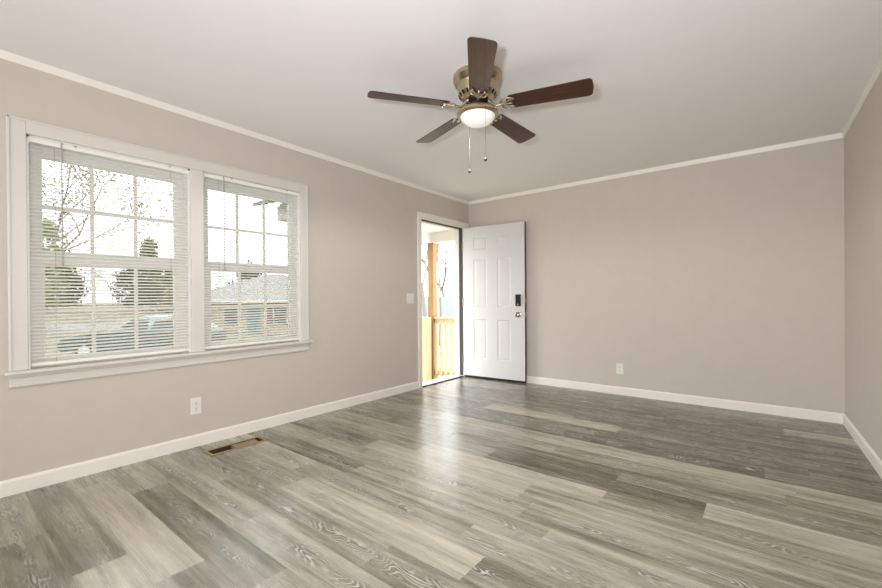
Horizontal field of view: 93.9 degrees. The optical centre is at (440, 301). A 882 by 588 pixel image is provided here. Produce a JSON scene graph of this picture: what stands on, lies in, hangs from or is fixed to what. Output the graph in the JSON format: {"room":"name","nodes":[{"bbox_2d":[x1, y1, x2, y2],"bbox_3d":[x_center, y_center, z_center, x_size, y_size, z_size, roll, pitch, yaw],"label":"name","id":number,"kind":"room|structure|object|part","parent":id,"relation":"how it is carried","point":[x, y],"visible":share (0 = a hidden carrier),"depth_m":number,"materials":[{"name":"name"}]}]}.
{"room":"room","nodes":[
{"label":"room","id":0,"kind":"room"},
{"bbox_2d":[0,58,468,480],"bbox_3d":[-2.397,-0.151,2.338,0.118,2.632,9.108,0,0,38],"label":"wall","id":1,"kind":"structure","parent":0,"point":[362,226],"depth_m":3.26,"materials":[{"name":"beige paint"}]},
{"bbox_2d":[6,115,308,371],"bbox_3d":[-1.840,-0.329,3.032,0.149,1.437,1.884,0,0,38],"label":"window","id":2,"kind":"structure","parent":1,"relation":"in","point":[28,147],"depth_m":2.61,"materials":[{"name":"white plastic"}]},
{"bbox_3d":[-2.155,-0.597,2.713,0.030,0.696,0.818,0,0,38],"label":"sash","id":3,"kind":"part","parent":2,"relation":"part of","materials":[{"name":"white plastic"}]},
{"bbox_3d":[-2.120,0.052,2.691,0.030,0.657,0.818,0,0,38],"label":"sash","id":4,"kind":"part","parent":2,"relation":"part of","materials":[{"name":"white plastic"}]},
{"bbox_2d":[29,137,188,366],"bbox_3d":[-2.083,-0.288,2.662,0.051,1.313,0.822,0,0,38],"label":"window blind","id":5,"kind":"object","parent":2,"relation":"attached to","point":[61,146],"visible":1,"depth_m":2.60,"materials":[{"name":"white plastic"}]},
{"bbox_3d":[-2.275,-0.279,2.430,0.018,1.258,0.001,0,0,38],"label":"ladder cord","id":6,"kind":"part","parent":5,"relation":"part of","materials":[{"name":"white fabric"}]},
{"bbox_3d":[-2.092,-0.927,2.663,0.038,0.035,0.822,0,0,38],"label":"head rail","id":7,"kind":"part","parent":5,"relation":"part of","materials":[{"name":"white"}]},
{"bbox_3d":[-2.085,0.354,2.669,0.026,0.028,0.818,0,0,38],"label":"rail","id":8,"kind":"part","parent":5,"relation":"part of","materials":[{"name":"white"}]},
{"bbox_3d":[-1.903,-0.290,2.902,0.018,1.258,0.001,0,0,38],"label":"ladder cord","id":9,"kind":"part","parent":5,"relation":"part of","materials":[{"name":"white fabric"}]},
{"bbox_2d":[204,173,298,348],"bbox_3d":[-1.520,-0.307,3.377,0.051,1.319,0.792,0,0,38],"label":"window blind","id":10,"kind":"object","parent":2,"relation":"attached to","point":[209,176],"visible":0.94,"depth_m":3.33,"materials":[{"name":"white plastic"}]},
{"bbox_3d":[-1.702,-0.299,3.157,0.018,1.264,0.001,0,0,38],"label":"ladder cord","id":11,"kind":"part","parent":10,"relation":"part of","materials":[{"name":"white fabric"}]},
{"bbox_3d":[-1.529,-0.949,3.378,0.038,0.034,0.792,0,0,38],"label":"head rail","id":12,"kind":"part","parent":10,"relation":"part of","materials":[{"name":"white plastic"}]},
{"bbox_3d":[-1.521,0.338,3.384,0.026,0.028,0.788,0,0,38],"label":"rail","id":13,"kind":"part","parent":10,"relation":"part of","materials":[{"name":"white plastic"}]},
{"bbox_3d":[-1.348,-0.309,3.606,0.018,1.264,0.001,0,0,38],"label":"ladder cord","id":14,"kind":"part","parent":10,"relation":"part of","materials":[{"name":"white fabric"}]},
{"bbox_2d":[4,340,312,387],"bbox_3d":[-1.792,0.414,3.001,0.108,0.112,1.920,0,0,38],"label":"window sill","id":15,"kind":"structure","parent":1,"relation":"attached to","point":[69,372],"depth_m":2.72,"materials":[{"name":"white paint"}]},
{"bbox_2d":[190,397,200,414],"bbox_3d":[-1.788,0.762,3.005,0.009,0.120,0.074,0,0,38],"label":"wall outlet","id":16,"kind":"object","parent":1,"relation":"attached to","point":[195,403],"visible":1,"depth_m":3.00,"materials":[{"name":"white plastic"}]},
{"bbox_2d":[0,381,418,497],"bbox_3d":[-2.682,1.025,1.866,0.013,0.087,7.796,0,0,38],"label":"baseboard","id":17,"kind":"structure","parent":1,"relation":"attached to","point":[9,487],"depth_m":2.87,"materials":[{"name":"white paint"}]},
{"bbox_2d":[0,49,468,204],"bbox_3d":[-2.358,-1.346,2.284,0.016,0.042,8.888,0,0,38],"label":"trim","id":18,"kind":"structure","parent":1,"relation":"attached to","point":[5,55],"depth_m":2.95,"materials":[{"name":"white paint"}]},
{"bbox_2d":[203,172,300,349],"bbox_3d":[-1.561,-0.303,3.406,0.123,1.358,0.853,0,0,38],"label":"window","id":19,"kind":"structure","parent":1,"relation":"in","point":[236,185],"depth_m":3.48,"materials":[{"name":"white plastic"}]},
{"bbox_3d":[-1.592,-0.614,3.428,0.030,0.696,0.789,0,0,38],"label":"sash","id":20,"kind":"part","parent":19,"relation":"part of","materials":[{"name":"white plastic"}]},
{"bbox_3d":[-1.556,0.036,3.406,0.030,0.656,0.789,0,0,38],"label":"sash","id":21,"kind":"part","parent":19,"relation":"part of","materials":[{"name":"white plastic"}]},
{"bbox_2d":[253,200,453,244],"bbox_3d":[-0.687,-1.345,5.628,1.261,0.770,3.210,0,0,38],"label":"porch roof","id":22,"kind":"structure","parent":1,"relation":"attached to","point":[430,233],"depth_m":6.59,"materials":[{"name":"grey paint"}]},
{"bbox_2d":[407,293,413,303],"bbox_3d":[-0.357,-0.035,4.822,0.010,0.122,0.120,0,0,38],"label":"light switch","id":23,"kind":"object","parent":1,"relation":"attached to","point":[410,296],"visible":1,"depth_m":4.82,"materials":[{"name":"white plastic"}]},
{"bbox_2d":[417,211,468,388],"bbox_3d":[0.005,-0.022,5.383,0.161,2.118,1.070,0,0,38],"label":"door frame","id":24,"kind":"structure","parent":1,"relation":"attached to","point":[458,232],"depth_m":5.66,"materials":[{"name":"white paint"}]},
{"bbox_2d":[462,221,526,382],"bbox_3d":[0.672,0.010,5.392,0.920,2.026,0.119,0,0,34],"label":"door","id":25,"kind":"structure","parent":1,"relation":"in","point":[494,299],"depth_m":5.38,"materials":[{"name":"white paint"}]},
{"bbox_2d":[0,376,881,587],"bbox_3d":[-0.800,1.060,1.078,4.044,0.001,8.988,0,0,38],"label":"floor","id":26,"kind":"structure","parent":0,"point":[462,482],"depth_m":2.11,"materials":[{"name":"grey laminate"}]},
{"bbox_2d":[202,436,267,455],"bbox_3d":[-1.497,1.115,3.017,0.146,0.126,0.412,0,0,38],"label":"floor vent","id":27,"kind":"object","parent":26,"relation":"in","point":[236,445],"visible":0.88,"depth_m":3.02,"materials":[{"name":"brown metal"}]},
{"bbox_3d":[-1.456,1.071,3.069,0.094,0.030,0.170,0,0,38],"label":"damper plate","id":28,"kind":"part","parent":27,"relation":"part of","materials":[{"name":"beige metal"}]},
{"bbox_2d":[423,374,463,386],"bbox_3d":[-0.039,1.048,5.388,0.206,0.058,0.880,0,0,38],"label":"threshold","id":29,"kind":"object","parent":26,"relation":"on","point":[447,378],"visible":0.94,"depth_m":5.38,"materials":[{"name":"silver metal"}]},
{"bbox_2d":[0,0,881,200],"bbox_3d":[-0.823,-1.421,1.073,4.162,0.100,9.088,0,0,38],"label":"ceiling","id":30,"kind":"structure","parent":0,"point":[675,81],"depth_m":2.43,"materials":[{"name":"paint"}]},
{"bbox_2d":[367,37,593,172],"bbox_3d":[0.258,-1.102,2.570,1.296,0.564,1.243,0,0,38],"label":"ceiling fan","id":31,"kind":"object","parent":30,"relation":"hanging from","point":[477,83],"visible":1,"depth_m":2.43,"materials":[{"name":"brown wood"}]},
{"bbox_3d":[-0.183,-1.192,2.425,0.494,0.006,0.142,0,12,-15],"label":"fan blade","id":32,"kind":"part","parent":31,"relation":"part of","materials":[{"name":"brown wood"}]},
{"bbox_3d":[-0.004,-1.195,2.889,0.142,0.006,0.494,-15,8,-32],"label":"fan blade","id":33,"kind":"part","parent":31,"relation":"part of","materials":[{"name":"brown wood"}]},
{"bbox_3d":[0.185,-1.002,2.654,0.002,0.302,0.007,0,0,-19],"label":"pull chain","id":34,"kind":"part","parent":31,"relation":"part of","materials":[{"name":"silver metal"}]},
{"bbox_3d":[0.226,-1.112,2.534,0.212,0.066,0.212,0,0,38],"label":"lamp shade","id":35,"kind":"part","parent":31,"relation":"part of","materials":[{"name":"white glass"}]},
{"bbox_3d":[0.203,-1.193,2.111,0.142,0.006,0.494,12,1,3],"label":"fan blade","id":36,"kind":"part","parent":31,"relation":"part of","materials":[{"name":"brown wood"}]},
{"bbox_3d":[0.259,-0.996,2.411,0.002,0.312,0.008,0,0,-15],"label":"pull chain","id":37,"kind":"part","parent":31,"relation":"part of","materials":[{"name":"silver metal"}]},
{"bbox_3d":[0.492,-1.198,2.862,0.142,0.006,0.494,-16,-9,38],"label":"fan blade","id":38,"kind":"part","parent":31,"relation":"part of","materials":[{"name":"brown wood"}]},
{"bbox_3d":[0.620,-1.197,2.381,0.494,0.006,0.142,0,-12,21],"label":"fan blade","id":39,"kind":"part","parent":31,"relation":"part of","materials":[{"name":"brown wood"}]},
{"bbox_2d":[469,138,844,413],"bbox_3d":[1.998,-0.188,4.596,3.990,2.632,0.120,0,0,38],"label":"wall","id":40,"kind":"structure","parent":0,"point":[720,279],"depth_m":4.08,"materials":[{"name":"beige paint"}]},
{"bbox_2d":[616,363,623,373],"bbox_3d":[1.974,0.743,4.542,0.074,0.120,0.009,0,0,38],"label":"wall outlet","id":41,"kind":"object","parent":40,"relation":"attached to","point":[619,366],"visible":1,"depth_m":4.54,"materials":[{"name":"white plastic"}]},
{"bbox_2d":[469,133,842,204],"bbox_3d":[1.870,-1.382,4.600,3.790,0.042,0.016,0,0,38],"label":"trim","id":42,"kind":"structure","parent":40,"relation":"attached to","point":[838,135],"depth_m":4.17,"materials":[{"name":"white paint"}]},
{"bbox_2d":[526,376,843,423],"bbox_3d":[1.885,0.985,4.611,3.790,0.087,0.013,0,0,38],"label":"baseboard","id":43,"kind":"structure","parent":40,"relation":"attached to","point":[833,417],"depth_m":4.07,"materials":[{"name":"white paint"}]},
{"bbox_2d":[844,72,881,459],"bbox_3d":[0.728,-0.160,-0.137,0.120,2.632,8.891,0,0,37],"label":"wall","id":44,"kind":"structure","parent":0,"point":[863,139],"depth_m":2.81,"materials":[{"name":"beige paint"}]},
{"bbox_2d":[842,58,881,137],"bbox_3d":[0.667,-1.355,-0.100,0.016,0.042,8.890,0,0,37],"label":"trim","id":45,"kind":"structure","parent":44,"relation":"attached to","point":[878,70],"depth_m":2.77,"materials":[{"name":"white paint"}]},
{"bbox_2d":[843,414,881,478],"bbox_3d":[0.683,1.013,-0.091,0.013,0.087,8.890,0,0,37],"label":"baseboard","id":46,"kind":"structure","parent":44,"relation":"attached to","point":[876,462],"depth_m":2.78,"materials":[{"name":"white paint"}]},
{"label":"outside","id":47,"kind":"structure","parent":0,"visible":0},
{"bbox_2d":[45,302,454,377],"bbox_3d":[-24.140,3.151,63.613,109.860,8.080,150.000,0,0,38],"label":"lawn","id":48,"kind":"structure","parent":47,"point":[439,376],"depth_m":30.90,"materials":[{"name":"green plant"}]},
{"bbox_2d":[42,217,75,309],"bbox_3d":[-42.699,-4.051,43.851,6.418,10.598,6.348,0,0,38],"label":"evergreen tree","id":49,"kind":"object","parent":48,"relation":"on","point":[47,221],"visible":0.12,"depth_m":43.93,"materials":[{"name":"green plant"}]},
{"bbox_2d":[46,265,89,305],"bbox_3d":[-61.760,-2.631,65.702,8.872,8.084,8.808,0,0,38],"label":"bush","id":50,"kind":"object","parent":48,"relation":"on","point":[65,265],"visible":0.27,"depth_m":65.90,"materials":[{"name":"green plant"}]},
{"bbox_2d":[67,268,103,305],"bbox_3d":[-52.197,-2.521,61.160,6.958,7.048,4.224,0,0,3],"label":"bare tree","id":51,"kind":"object","parent":48,"relation":"on","point":[81,268],"visible":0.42,"depth_m":61.46,"materials":[{"name":"grey plant"}]},
{"bbox_2d":[96,268,113,304],"bbox_3d":[-63.769,-3.345,77.029,7.033,8.258,4.879,0,0,38],"label":"bare tree","id":52,"kind":"object","parent":48,"relation":"on","point":[106,268],"visible":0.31,"depth_m":77.52,"materials":[{"name":"grey plant"}]},
{"bbox_2d":[42,160,172,266],"bbox_3d":[-9.960,-1.584,10.725,5.876,7.011,4.728,0,0,-26],"label":"leafy tree","id":53,"kind":"object","parent":48,"relation":"on","point":[79,177],"visible":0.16,"depth_m":11.02,"materials":[{"name":"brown plant"}]},
{"bbox_2d":[109,269,147,307],"bbox_3d":[-49.592,-2.245,65.827,5.873,7.656,5.930,0,0,-22],"label":"evergreen tree","id":54,"kind":"object","parent":48,"relation":"on","point":[123,269],"visible":0.3,"depth_m":64.68,"materials":[{"name":"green plant"}]},
{"bbox_2d":[57,315,225,353],"bbox_3d":[-10.444,1.240,14.605,4.814,1.500,1.776,0,0,0],"label":"parked car","id":55,"kind":"object","parent":48,"relation":"on","point":[156,315],"visible":0.21,"depth_m":13.76,"materials":[{"name":"grey paint"}]},
{"bbox_2d":[133,237,161,304],"bbox_3d":[-59.672,-6.173,83.339,7.404,14.680,8.642,0,0,38],"label":"pine tree","id":56,"kind":"object","parent":48,"relation":"on","point":[143,237],"visible":0.1,"depth_m":83.27,"materials":[{"name":"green plant"}]},
{"bbox_2d":[131,270,171,310],"bbox_3d":[-39.623,-1.979,58.014,5.849,8.035,6.049,0,0,19],"label":"evergreen tree","id":57,"kind":"object","parent":48,"relation":"on","point":[150,270],"visible":0.29,"depth_m":56.55,"materials":[{"name":"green plant"}]},
{"bbox_2d":[153,269,172,313],"bbox_3d":[-31.158,-1.835,49.990,5.703,7.776,5.983,0,0,3],"label":"evergreen tree","id":58,"kind":"object","parent":48,"relation":"on","point":[170,269],"visible":0.11,"depth_m":48.16,"materials":[{"name":"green plant"}]},
{"bbox_2d":[212,272,232,286],"bbox_3d":[-37.881,-2.792,71.965,7.361,9.188,5.836,0,0,8],"label":"bare tree","id":59,"kind":"object","parent":48,"relation":"on","point":[213,272],"visible":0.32,"depth_m":71.98,"materials":[{"name":"grey plant"}]},
{"bbox_2d":[172,274,287,333],"bbox_3d":[-13.475,0.428,33.434,11.330,5.250,8.930,0,0,-9],"label":"brick house","id":60,"kind":"structure","parent":48,"relation":"on","point":[267,274],"depth_m":29.52,"materials":[{"name":"grey brick"}]},
{"bbox_3d":[-13.358,1.369,29.389,0.800,2.000,0.060,0,0,-9],"label":"door","id":61,"kind":"part","parent":60,"relation":"part of","materials":[{"name":"white paint"}]},
{"bbox_2d":[268,308,272,323],"bbox_3d":[-12.264,0.987,29.564,0.320,1.250,0.060,0,0,-9],"label":"shutter","id":62,"kind":"object","parent":60,"relation":"hanging from","point":[268,308],"depth_m":29.54,"materials":[{"name":"white"}]},
{"bbox_2d":[228,260,261,283],"bbox_3d":[-27.599,-1.857,59.927,5.510,8.589,6.167,0,0,38],"label":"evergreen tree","id":63,"kind":"object","parent":48,"relation":"on","point":[248,260],"visible":0.03,"depth_m":59.11,"materials":[{"name":"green plant"}]},
{"bbox_2d":[422,245,427,316],"bbox_3d":[-1.721,-1.894,16.543,6.323,8.041,5.042,-1,0,-43],"label":"bare tree","id":64,"kind":"object","parent":48,"relation":"on","point":[426,259],"visible":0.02,"depth_m":15.50,"materials":[{"name":"grey plant"}]},
{"bbox_2d":[422,297,454,339],"bbox_3d":[1.083,2.037,33.564,11.930,4.850,9.650,0,0,11],"label":"house","id":65,"kind":"structure","parent":48,"relation":"on","point":[448,303],"depth_m":31.49,"materials":[{"name":"grey paint"}]},
{"bbox_2d":[422,242,454,296],"bbox_3d":[-0.490,-3.491,39.547,9.415,13.377,13.116,0,0,24],"label":"bare tree","id":66,"kind":"object","parent":48,"relation":"on","point":[446,267],"visible":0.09,"depth_m":39.20,"materials":[{"name":"grey plant"}]},
{"bbox_2d":[437,243,441,345],"bbox_3d":[1.503,-5.525,21.674,7.087,16.087,8.559,0,0,38],"label":"bare tree","id":67,"kind":"object","parent":48,"relation":"on","point":[438,245],"visible":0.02,"depth_m":22.57,"materials":[{"name":"grey plant"}]},
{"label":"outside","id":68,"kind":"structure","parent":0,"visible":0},
{"bbox_3d":[-0.607,1.410,5.590,1.101,0.200,2.770,0,0,38],"label":"floor","id":69,"kind":"structure","parent":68,"visible":0},
{"bbox_2d":[422,317,431,381],"bbox_3d":[-0.259,0.781,6.762,0.150,1.045,0.150,0,0,38],"label":"newel post","id":70,"kind":"object","parent":69,"relation":"on","point":[426,321],"visible":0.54,"depth_m":6.69,"materials":[{"name":"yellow wood"}]},
{"bbox_2d":[428,243,437,379],"bbox_3d":[-0.139,0.167,6.884,0.116,2.270,0.116,0,0,38],"label":"porch post","id":71,"kind":"object","parent":69,"relation":"on","point":[432,247],"visible":0.66,"depth_m":6.83,"materials":[{"name":"brown wood"}]},
{"bbox_2d":[434,317,454,375],"bbox_3d":[0.270,0.736,6.563,0.918,0.960,0.097,0,0,38],"label":"porch railing","id":72,"kind":"object","parent":71,"relation":"attached to","point":[447,320],"visible":0.48,"depth_m":6.70,"materials":[{"name":"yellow wood"}]},
{"bbox_3d":[0.270,0.306,6.564,0.918,0.100,0.090,0,0,38],"label":"rail","id":73,"kind":"part","parent":72,"relation":"part of","materials":[{"name":"yellow wood"}]},
{"bbox_3d":[0.275,1.176,6.567,0.918,0.080,0.038,0,0,38],"label":"rail","id":74,"kind":"part","parent":72,"relation":"part of","materials":[{"name":"yellow wood"}]},
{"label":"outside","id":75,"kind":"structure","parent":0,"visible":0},
{"bbox_2d":[46,324,120,330],"bbox_3d":[-14.066,3.242,39.124,5.200,3.776,104.000,0,0,38],"label":"road","id":76,"kind":"structure","parent":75,"point":[90,324],"depth_m":26.64,"materials":[{"name":"grey asphalt"}]}
]}

